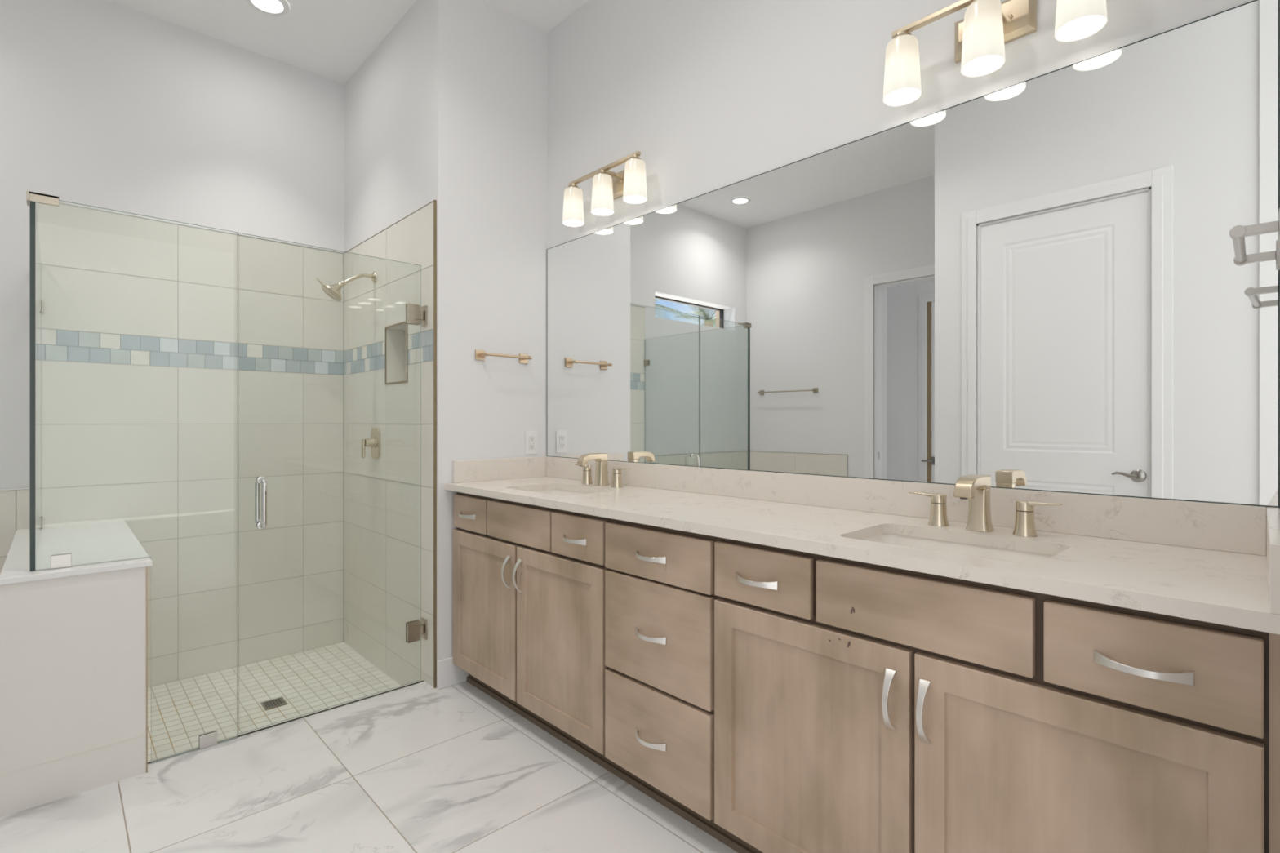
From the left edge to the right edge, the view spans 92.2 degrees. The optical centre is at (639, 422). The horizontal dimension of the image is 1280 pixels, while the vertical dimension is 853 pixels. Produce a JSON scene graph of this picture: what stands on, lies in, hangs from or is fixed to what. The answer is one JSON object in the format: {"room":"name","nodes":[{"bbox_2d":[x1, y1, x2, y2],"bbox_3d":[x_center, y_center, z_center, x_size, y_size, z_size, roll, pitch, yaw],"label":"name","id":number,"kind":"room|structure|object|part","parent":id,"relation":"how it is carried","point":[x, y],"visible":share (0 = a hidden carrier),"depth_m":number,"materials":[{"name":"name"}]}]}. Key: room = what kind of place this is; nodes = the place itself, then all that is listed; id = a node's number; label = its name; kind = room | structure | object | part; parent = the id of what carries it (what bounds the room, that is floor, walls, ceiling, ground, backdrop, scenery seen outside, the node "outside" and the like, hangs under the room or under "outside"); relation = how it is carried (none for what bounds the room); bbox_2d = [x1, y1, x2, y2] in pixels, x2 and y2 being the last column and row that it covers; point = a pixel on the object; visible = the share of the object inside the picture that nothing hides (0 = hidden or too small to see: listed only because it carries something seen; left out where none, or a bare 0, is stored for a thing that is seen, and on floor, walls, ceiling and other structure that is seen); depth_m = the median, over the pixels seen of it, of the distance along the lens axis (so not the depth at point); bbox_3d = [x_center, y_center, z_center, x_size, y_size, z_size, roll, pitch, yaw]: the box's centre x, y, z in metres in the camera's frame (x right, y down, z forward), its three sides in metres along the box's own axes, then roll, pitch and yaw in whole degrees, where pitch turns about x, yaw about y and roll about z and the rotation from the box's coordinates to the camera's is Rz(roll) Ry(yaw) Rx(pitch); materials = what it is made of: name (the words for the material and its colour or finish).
{"room":"bathroom","nodes":[
{"label":"bathroom","id":0,"kind":"room"},
{"bbox_2d":[0,567,146,817],"bbox_3d":[-2.259,0.921,2.454,0.357,0.837,1.198,0,0,-43],"label":"wall","id":1,"kind":"structure","parent":0,"point":[73,649],"depth_m":2.01,"materials":[{"name":"paint"}]},
{"bbox_2d":[0,520,152,585],"bbox_3d":[-2.248,0.492,2.453,0.374,0.021,1.198,0,0,-43],"label":"ledge slab","id":2,"kind":"object","parent":1,"relation":"on","point":[100,542],"visible":1,"depth_m":2.28,"materials":[{"name":"white stone"}]},
{"bbox_2d":[30,201,43,571],"bbox_3d":[-2.351,-0.127,2.399,0.025,1.213,1.133,0,0,-43],"label":"glass panel","id":3,"kind":"object","parent":2,"relation":"on","point":[36,302],"visible":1,"depth_m":2.00,"materials":[{"name":"clear glass"}]},
{"bbox_2d":[146,566,147,773],"bbox_3d":[-1.718,0.862,2.145,0.004,0.717,0.008,0,0,-43],"label":"trim","id":4,"kind":"structure","parent":1,"relation":"attached to","point":[147,566],"depth_m":2.14,"materials":[{"name":"brown metal"}]},
{"bbox_2d":[147,680,424,764],"bbox_3d":[-1.399,1.274,2.541,1.068,0.108,0.012,0,0,-43],"label":"trim","id":5,"kind":"structure","parent":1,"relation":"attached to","point":[422,681],"depth_m":2.58,"materials":[{"name":"metal"}]},
{"bbox_2d":[0,0,344,687],"bbox_3d":[-3.384,-0.351,2.344,4.218,3.383,0.208,0,0,-43],"label":"wall","id":6,"kind":"structure","parent":0,"point":[139,316],"depth_m":3.17,"materials":[{"name":"tile"}]},
{"bbox_2d":[0,488,30,490],"bbox_3d":[-2.898,0.760,1.884,1.490,0.920,1.145,0,0,-43],"label":"trim","id":7,"kind":"structure","parent":6,"relation":"attached to","point":[21,488],"depth_m":2.75,"materials":[{"name":"silver metal"}]},
{"bbox_2d":[147,642,401,762],"bbox_3d":[-1.788,1.342,2.934,1.091,0.032,1.150,0,0,-43],"label":"floor","id":8,"kind":"structure","parent":0,"point":[309,681],"depth_m":3.00,"materials":[{"name":"tile"}]},
{"bbox_2d":[260,697,287,710],"bbox_3d":[-1.723,1.325,2.899,0.091,0.005,0.094,0,0,-43],"label":"shower drain","id":9,"kind":"object","parent":8,"relation":"on","point":[269,704],"visible":1,"depth_m":2.90,"materials":[{"name":"metal"}]},
{"bbox_2d":[109,0,587,84],"bbox_3d":[-0.475,-2.093,0.210,6.400,0.100,7.360,0,0,-43],"label":"ceiling","id":10,"kind":"structure","parent":0,"point":[330,39],"depth_m":3.15,"materials":[{"name":"white paint"}]},
{"bbox_2d":[245,0,289,15],"bbox_3d":[-1.810,-2.037,2.990,0.192,0.011,0.192,0,0,-43],"label":"recessed light","id":11,"kind":"object","parent":10,"relation":"in","point":[275,7],"visible":1,"depth_m":3.02,"materials":[{"name":"white paint"}]},
{"bbox_2d":[0,680,737,852],"bbox_3d":[0.027,1.285,-0.319,6.400,0.130,8.700,0,0,-43],"label":"floor","id":12,"kind":"structure","parent":0,"point":[418,767],"depth_m":1.99,"materials":[{"name":"tile"}]},
{"bbox_2d":[26,191,237,764],"bbox_3d":[-1.780,0.239,2.196,0.576,1.962,0.067,0,0,-43],"label":"screen","id":13,"kind":"object","parent":12,"relation":"on","point":[207,740],"visible":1,"depth_m":2.25,"materials":[{"name":"clear glass"}]},
{"bbox_2d":[453,491,622,777],"bbox_3d":[-0.313,0.766,2.626,0.571,0.908,1.084,0,0,-43],"label":"vanity cabinet","id":14,"kind":"object","parent":12,"relation":"on","point":[529,580],"visible":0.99,"depth_m":2.37,"materials":[{"name":"beige wood"}]},
{"bbox_3d":[-0.777,0.415,2.725,0.035,0.023,0.132,0,0,-44],"label":"pull handle","id":15,"kind":"part","parent":14,"relation":"part of","materials":[{"name":"silver metal"}]},
{"bbox_3d":[-0.753,0.408,2.740,0.020,0.150,0.292,0,0,-44],"label":"drawer","id":16,"kind":"part","parent":14,"relation":"part of","materials":[{"name":"beige wood"}]},
{"bbox_3d":[-0.677,0.807,2.660,0.020,0.622,0.530,0,0,-44],"label":"door","id":17,"kind":"part","parent":14,"relation":"part of","materials":[{"name":"beige wood"}]},
{"bbox_3d":[-0.540,0.606,2.476,0.035,0.132,0.023,0,0,-44],"label":"pull handle","id":18,"kind":"part","parent":14,"relation":"part of","materials":[{"name":"silver metal"}]},
{"bbox_3d":[-0.483,0.606,2.415,0.035,0.132,0.023,0,0,-44],"label":"pull handle","id":19,"kind":"part","parent":14,"relation":"part of","materials":[{"name":"silver metal"}]},
{"bbox_3d":[-0.302,0.807,2.265,0.020,0.622,0.531,0,0,-44],"label":"door","id":20,"kind":"part","parent":14,"relation":"part of","materials":[{"name":"beige wood"}]},
{"bbox_3d":[-0.242,0.415,2.162,0.035,0.023,0.132,0,0,-44],"label":"pull handle","id":21,"kind":"part","parent":14,"relation":"part of","materials":[{"name":"silver metal"}]},
{"bbox_3d":[-0.221,0.408,2.179,0.020,0.150,0.295,0,0,-44],"label":"drawer","id":22,"kind":"part","parent":14,"relation":"part of","materials":[{"name":"beige wood"}]},
{"bbox_2d":[604,518,729,846],"bbox_3d":[0.221,0.766,2.063,0.571,0.908,0.466,0,0,-43],"label":"vanity cabinet","id":23,"kind":"object","parent":12,"relation":"on","point":[660,597],"visible":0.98,"depth_m":1.87,"materials":[{"name":"beige wood"}]},
{"bbox_3d":[0.021,0.977,1.884,0.035,0.023,0.132,0,0,-44],"label":"pull handle","id":24,"kind":"part","parent":23,"relation":"part of","materials":[{"name":"silver metal"}]},
{"bbox_3d":[0.021,0.657,1.884,0.035,0.023,0.132,0,0,-44],"label":"pull handle","id":25,"kind":"part","parent":23,"relation":"part of","materials":[{"name":"silver metal"}]},
{"bbox_3d":[0.021,0.415,1.884,0.035,0.023,0.132,0,0,-44],"label":"pull handle","id":26,"kind":"part","parent":23,"relation":"part of","materials":[{"name":"silver metal"}]},
{"bbox_3d":[0.046,0.973,1.898,0.020,0.294,0.456,0,0,-44],"label":"drawer","id":27,"kind":"part","parent":23,"relation":"part of","materials":[{"name":"beige wood"}]},
{"bbox_3d":[0.046,0.654,1.898,0.020,0.320,0.456,0,0,-44],"label":"drawer","id":28,"kind":"part","parent":23,"relation":"part of","materials":[{"name":"beige wood"}]},
{"bbox_3d":[0.046,0.411,1.898,0.020,0.152,0.456,0,0,-44],"label":"drawer","id":29,"kind":"part","parent":23,"relation":"part of","materials":[{"name":"beige wood"}]},
{"bbox_2d":[714,537,1279,852],"bbox_3d":[0.764,0.766,1.491,0.571,0.908,1.109,0,0,-43],"label":"vanity cabinet","id":30,"kind":"object","parent":12,"relation":"on","point":[860,707],"visible":0.99,"depth_m":1.24,"materials":[{"name":"beige wood"}]},
{"bbox_3d":[0.292,0.415,1.598,0.035,0.023,0.132,0,0,-44],"label":"pull handle","id":31,"kind":"part","parent":30,"relation":"part of","materials":[{"name":"silver metal"}]},
{"bbox_3d":[0.317,0.408,1.613,0.020,0.150,0.300,0,0,-44],"label":"drawer","id":32,"kind":"part","parent":30,"relation":"part of","materials":[{"name":"beige wood"}]},
{"bbox_3d":[0.399,0.807,1.526,0.020,0.622,0.541,0,0,-44],"label":"door","id":33,"kind":"part","parent":30,"relation":"part of","materials":[{"name":"beige wood"}]},
{"bbox_2d":[444,456,1279,635],"bbox_3d":[0.228,0.245,2.062,0.570,0.132,2.678,0,0,-43],"label":"countertop","id":34,"kind":"structure","parent":30,"relation":"on","point":[1218,563],"depth_m":1.52,"materials":[{"name":"beige stone"}]},
{"bbox_2d":[532,489,589,495],"bbox_3d":[-0.341,0.387,2.606,0.328,0.150,0.480,0,0,-43],"label":"basin","id":35,"kind":"object","parent":34,"relation":"in","point":[557,492],"visible":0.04,"depth_m":2.82,"materials":[{"name":"white ceramic"}]},
{"bbox_2d":[575,453,631,488],"bbox_3d":[-0.203,0.210,2.719,0.160,0.144,0.363,0,0,-43],"label":"faucet","id":36,"kind":"object","parent":34,"relation":"on","point":[601,459],"visible":1,"depth_m":2.72,"materials":[{"name":"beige metal"}]},
{"bbox_3d":[-0.263,0.209,2.845,0.040,0.024,0.098,0,0,-44],"label":"lever","id":37,"kind":"part","parent":36,"relation":"part of","materials":[{"name":"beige metal"}]},
{"bbox_3d":[-0.243,0.252,2.824,0.053,0.060,0.053,0,0,-44],"label":"handle","id":38,"kind":"part","parent":36,"relation":"part of","materials":[{"name":"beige metal"}]},
{"bbox_3d":[-0.171,0.228,2.749,0.056,0.108,0.056,0,0,-44],"label":"spout","id":39,"kind":"part","parent":36,"relation":"part of","materials":[{"name":"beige metal"}]},
{"bbox_3d":[-0.100,0.252,2.674,0.053,0.060,0.053,0,0,-44],"label":"handle","id":40,"kind":"part","parent":36,"relation":"part of","materials":[{"name":"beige metal"}]},
{"bbox_3d":[-0.080,0.209,2.653,0.040,0.024,0.098,0,0,-44],"label":"lever","id":41,"kind":"part","parent":36,"relation":"part of","materials":[{"name":"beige metal"}]},
{"bbox_2d":[862,533,1053,564],"bbox_3d":[0.738,0.387,1.469,0.328,0.150,0.475,0,0,-43],"label":"basin","id":42,"kind":"object","parent":34,"relation":"in","point":[1009,555],"visible":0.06,"depth_m":1.58,"materials":[{"name":"white ceramic"}]},
{"bbox_2d":[908,474,1062,537],"bbox_3d":[0.859,0.210,1.584,0.160,0.144,0.363,0,0,-43],"label":"faucet","id":43,"kind":"object","parent":34,"relation":"on","point":[976,487],"visible":1,"depth_m":1.59,"materials":[{"name":"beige metal"}]},
{"bbox_3d":[0.799,0.209,1.710,0.040,0.024,0.098,0,0,-44],"label":"lever","id":44,"kind":"part","parent":43,"relation":"part of","materials":[{"name":"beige metal"}]},
{"bbox_3d":[0.819,0.252,1.689,0.053,0.060,0.053,0,0,-44],"label":"handle","id":45,"kind":"part","parent":43,"relation":"part of","materials":[{"name":"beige metal"}]},
{"bbox_3d":[0.890,0.228,1.614,0.056,0.108,0.056,0,0,-44],"label":"spout","id":46,"kind":"part","parent":43,"relation":"part of","materials":[{"name":"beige metal"}]},
{"bbox_3d":[0.962,0.252,1.539,0.053,0.060,0.053,0,0,-44],"label":"handle","id":47,"kind":"part","parent":43,"relation":"part of","materials":[{"name":"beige metal"}]},
{"bbox_3d":[0.982,0.209,1.518,0.040,0.024,0.098,0,0,-44],"label":"lever","id":48,"kind":"part","parent":43,"relation":"part of","materials":[{"name":"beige metal"}]},
{"bbox_3d":[0.539,0.608,1.339,0.035,0.132,0.023,0,0,-44],"label":"pull handle","id":49,"kind":"part","parent":30,"relation":"part of","materials":[{"name":"silver metal"}]},
{"bbox_3d":[0.589,0.609,1.286,0.035,0.132,0.023,0,0,-44],"label":"pull handle","id":50,"kind":"part","parent":30,"relation":"part of","materials":[{"name":"silver metal"}]},
{"bbox_3d":[0.773,0.807,1.132,0.020,0.622,0.525,0,0,-44],"label":"door","id":51,"kind":"part","parent":30,"relation":"part of","materials":[{"name":"beige wood"}]},
{"bbox_3d":[0.834,0.413,1.027,0.035,0.023,0.132,0,0,-44],"label":"pull handle","id":52,"kind":"part","parent":30,"relation":"part of","materials":[{"name":"silver metal"}]},
{"bbox_3d":[0.855,0.408,1.046,0.020,0.150,0.288,0,0,-44],"label":"drawer","id":53,"kind":"part","parent":30,"relation":"part of","materials":[{"name":"beige wood"}]},
{"bbox_2d":[343,201,433,687],"bbox_3d":[-1.364,0.156,3.274,0.008,2.344,1.224,0,0,-43],"label":"wall","id":54,"kind":"structure","parent":0,"point":[382,495],"depth_m":3.20,"materials":[{"name":"tile"}]},
{"bbox_2d":[58,200,433,253],"bbox_3d":[-1.846,-1.018,2.823,1.328,0.003,1.232,0,0,-43],"label":"trim","id":55,"kind":"structure","parent":54,"relation":"attached to","point":[433,200],"depth_m":3.19,"materials":[{"name":"silver metal"}]},
{"bbox_2d":[238,232,426,734],"bbox_3d":[-1.282,0.237,2.639,0.746,1.941,0.130,0,0,-43],"label":"shower door","id":56,"kind":"structure","parent":54,"relation":"attached to","point":[415,314],"depth_m":2.77,"materials":[{"name":"clear glass"}]},
{"bbox_3d":[-1.499,0.318,2.434,0.029,0.209,0.130,0,0,-44],"label":"pull handle","id":57,"kind":"part","parent":56,"relation":"part of","materials":[{"name":"metal"}]},
{"bbox_3d":[-1.019,0.971,2.889,0.019,0.092,0.052,0,0,-44],"label":"wall plate","id":58,"kind":"part","parent":56,"relation":"part of","materials":[{"name":"gold metal"}]},
{"bbox_3d":[-1.019,-0.500,2.889,0.019,0.092,0.052,0,0,-44],"label":"wall plate","id":59,"kind":"part","parent":56,"relation":"part of","materials":[{"name":"gold metal"}]},
{"bbox_2d":[316,271,377,301],"bbox_3d":[-1.549,-0.727,3.249,0.294,0.184,0.112,0,0,-43],"label":"showerhead","id":60,"kind":"object","parent":54,"relation":"attached to","point":[333,291],"visible":1,"depth_m":3.21,"materials":[{"name":"beige metal"}]},
{"bbox_3d":[-1.508,-0.760,3.288,0.161,0.081,0.019,0,0,-44],"label":"arm","id":61,"kind":"part","parent":60,"relation":"part of","materials":[{"name":"beige metal"}]},
{"bbox_2d":[361,428,380,458],"bbox_3d":[-1.457,0.115,3.312,0.074,0.164,0.116,0,0,-43],"label":"shower valve","id":62,"kind":"object","parent":54,"relation":"attached to","point":[374,442],"visible":1,"depth_m":3.30,"materials":[{"name":"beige metal"}]},
{"bbox_3d":[-1.479,0.141,3.291,0.014,0.104,0.022,0,0,-44],"label":"lever","id":63,"kind":"part","parent":62,"relation":"part of","materials":[{"name":"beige metal"}]},
{"bbox_3d":[-1.433,0.115,3.334,0.009,0.164,0.116,0,0,-44],"label":"wall plate","id":64,"kind":"part","parent":62,"relation":"part of","materials":[{"name":"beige metal"}]},
{"bbox_2d":[384,320,408,385],"bbox_3d":[-1.243,-0.348,3.141,0.006,0.305,0.286,0,0,-43],"label":"trim","id":65,"kind":"structure","parent":54,"relation":"attached to","point":[402,322],"depth_m":3.13,"materials":[{"name":"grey metal"}]},
{"bbox_2d":[386,323,406,382],"bbox_3d":[-1.204,-0.348,3.178,0.104,0.297,0.278,0,0,-43],"label":"wall niche","id":66,"kind":"object","parent":54,"relation":"in","point":[396,336],"visible":0.43,"depth_m":3.27,"materials":[{"name":"tile"}]},
{"bbox_2d":[433,200,436,688],"bbox_3d":[-0.941,0.101,2.825,0.011,2.238,0.010,0,0,-43],"label":"trim","id":67,"kind":"structure","parent":54,"relation":"attached to","point":[434,201],"depth_m":2.82,"materials":[{"name":"brown metal"}]},
{"bbox_2d":[344,0,546,661],"bbox_3d":[-1.194,-0.351,3.539,0.603,3.383,1.422,0,0,-43],"label":"wall pillar","id":68,"kind":"structure","parent":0,"point":[449,108],"depth_m":3.02,"materials":[{"name":"white paint"}]},
{"bbox_2d":[436,656,468,689],"bbox_3d":[-0.703,1.154,3.015,0.608,0.132,0.014,0,0,-43],"label":"baseboard","id":69,"kind":"structure","parent":68,"relation":"attached to","point":[448,674],"depth_m":2.84,"materials":[{"name":"white paint"}]},
{"bbox_2d":[475,349,532,364],"bbox_3d":[-0.658,-0.322,3.018,0.292,0.048,0.070,0,0,-43],"label":"towel bar","id":70,"kind":"object","parent":68,"relation":"attached to","point":[479,354],"visible":1,"depth_m":2.97,"materials":[{"name":"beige metal"}]},
{"bbox_3d":[-0.768,-0.322,2.957,0.048,0.048,0.009,0,0,-44],"label":"wall plate","id":71,"kind":"part","parent":70,"relation":"part of","materials":[{"name":"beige metal"}]},
{"bbox_3d":[-0.744,-0.322,2.931,0.016,0.017,0.061,0,0,-44],"label":"post","id":72,"kind":"part","parent":70,"relation":"part of","materials":[{"name":"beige metal"}]},
{"bbox_3d":[-0.640,-0.322,2.999,0.226,0.013,0.013,0,0,-44],"label":"rod","id":73,"kind":"part","parent":70,"relation":"part of","materials":[{"name":"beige metal"}]},
{"bbox_3d":[-0.591,-0.322,3.124,0.048,0.048,0.009,0,0,-44],"label":"wall plate","id":74,"kind":"part","parent":70,"relation":"part of","materials":[{"name":"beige metal"}]},
{"bbox_2d":[524,431,537,454],"bbox_3d":[-0.556,0.105,3.158,0.072,0.120,0.009,0,0,-43],"label":"wall outlet","id":75,"kind":"object","parent":68,"relation":"attached to","point":[531,437],"visible":1,"depth_m":3.15,"materials":[{"name":"white plastic"}]},
{"bbox_2d":[546,0,1279,507],"bbox_3d":[0.104,-0.411,2.718,0.150,3.263,4.400,0,0,-43],"label":"wall","id":76,"kind":"structure","parent":0,"point":[711,95],"depth_m":2.33,"materials":[{"name":"white paint"}]},
{"bbox_2d":[562,151,647,226],"bbox_3d":[-0.151,-1.039,2.769,0.148,0.200,0.530,0,0,-43],"label":"vanity light","id":77,"kind":"object","parent":76,"relation":"attached to","point":[630,183],"visible":1,"depth_m":2.72,"materials":[{"name":"white glass"}]},
{"bbox_3d":[-0.315,-1.017,2.909,0.103,0.158,0.103,0,0,-44],"label":"lamp shade","id":78,"kind":"part","parent":77,"relation":"part of","materials":[{"name":"white glass"}]},
{"bbox_3d":[-0.168,-1.017,2.754,0.103,0.158,0.103,0,0,-44],"label":"lamp shade","id":79,"kind":"part","parent":77,"relation":"part of","materials":[{"name":"white glass"}]},
{"bbox_3d":[-0.137,-1.127,2.783,0.066,0.012,0.018,0,0,-44],"label":"arm","id":80,"kind":"part","parent":77,"relation":"part of","materials":[{"name":"beige metal"}]},
{"bbox_3d":[-0.021,-1.017,2.599,0.103,0.158,0.103,0,0,-44],"label":"lamp shade","id":81,"kind":"part","parent":77,"relation":"part of","materials":[{"name":"white glass"}]},
{"bbox_2d":[546,456,1266,555],"bbox_3d":[0.424,0.231,2.257,0.020,0.103,2.625,0,0,-44],"label":"backsplash","id":82,"kind":"structure","parent":76,"relation":"attached to","point":[1226,527],"depth_m":1.66,"materials":[{"name":"beige stone"}]},
{"bbox_2d":[546,0,1279,507],"bbox_3d":[0.429,-0.363,2.260,0.006,1.084,2.661,0,0,-43],"label":"wall mirror","id":83,"kind":"object","parent":76,"relation":"attached to","point":[1036,283],"visible":0.91,"depth_m":1.70,"materials":[{"name":"silver mirror"}]},
{"bbox_2d":[883,0,1107,106],"bbox_3d":[0.921,-1.039,1.640,0.148,0.200,0.530,0,0,-43],"label":"vanity light","id":84,"kind":"object","parent":76,"relation":"attached to","point":[980,37],"visible":1,"depth_m":1.63,"materials":[{"name":"white glass"}]},
{"bbox_3d":[0.757,-1.025,1.779,0.059,0.130,0.059,0,0,-44],"label":"bulb","id":85,"kind":"part","parent":84,"relation":"part of","materials":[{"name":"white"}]},
{"bbox_3d":[0.757,-1.017,1.779,0.103,0.158,0.103,0,0,-44],"label":"lamp shade","id":86,"kind":"part","parent":84,"relation":"part of","materials":[{"name":"white glass"}]},
{"bbox_3d":[0.904,-1.025,1.624,0.059,0.130,0.059,0,0,-44],"label":"bulb","id":87,"kind":"part","parent":84,"relation":"part of","materials":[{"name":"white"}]},
{"bbox_3d":[0.904,-1.017,1.624,0.103,0.158,0.103,0,0,-44],"label":"lamp shade","id":88,"kind":"part","parent":84,"relation":"part of","materials":[{"name":"white glass"}]},
{"bbox_3d":[1.051,-1.025,1.470,0.059,0.130,0.059,0,0,-44],"label":"bulb","id":89,"kind":"part","parent":84,"relation":"part of","materials":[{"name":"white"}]},
{"bbox_3d":[1.051,-1.017,1.470,0.103,0.158,0.103,0,0,-44],"label":"lamp shade","id":90,"kind":"part","parent":84,"relation":"part of","materials":[{"name":"white glass"}]},
{"bbox_3d":[1.089,-0.412,0.952,0.851,3.263,0.143,0,0,-44],"label":"wall","id":91,"kind":"structure","parent":0,"visible":0},
{"bbox_2d":[1229,208,1279,270],"bbox_3d":[1.086,-0.312,1.082,0.291,0.048,0.066,0,0,-45],"label":"towel bar","id":92,"kind":"object","parent":91,"relation":"attached to","point":[1237,233],"visible":1,"depth_m":1.05,"materials":[{"name":"silver metal"}]},
{"bbox_3d":[1.070,-0.312,1.099,0.225,0.015,0.015,0,0,-45],"label":"rod","id":93,"kind":"part","parent":92,"relation":"part of","materials":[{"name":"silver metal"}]},
{"bbox_3d":[0.996,-0.312,1.000,0.017,0.020,0.057,0,0,-44],"label":"post","id":94,"kind":"part","parent":92,"relation":"part of","materials":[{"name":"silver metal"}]},
{"bbox_3d":[1.169,-0.312,1.171,0.017,0.020,0.057,0,0,-44],"label":"post","id":95,"kind":"part","parent":92,"relation":"part of","materials":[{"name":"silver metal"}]},
{"bbox_3d":[1.192,-0.312,1.148,0.048,0.048,0.009,0,0,-45],"label":"wall plate","id":96,"kind":"part","parent":92,"relation":"part of","materials":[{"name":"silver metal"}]},
{"bbox_3d":[1.020,-0.312,0.977,0.048,0.048,0.009,0,0,-45],"label":"wall plate","id":97,"kind":"part","parent":92,"relation":"part of","materials":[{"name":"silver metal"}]}
]}

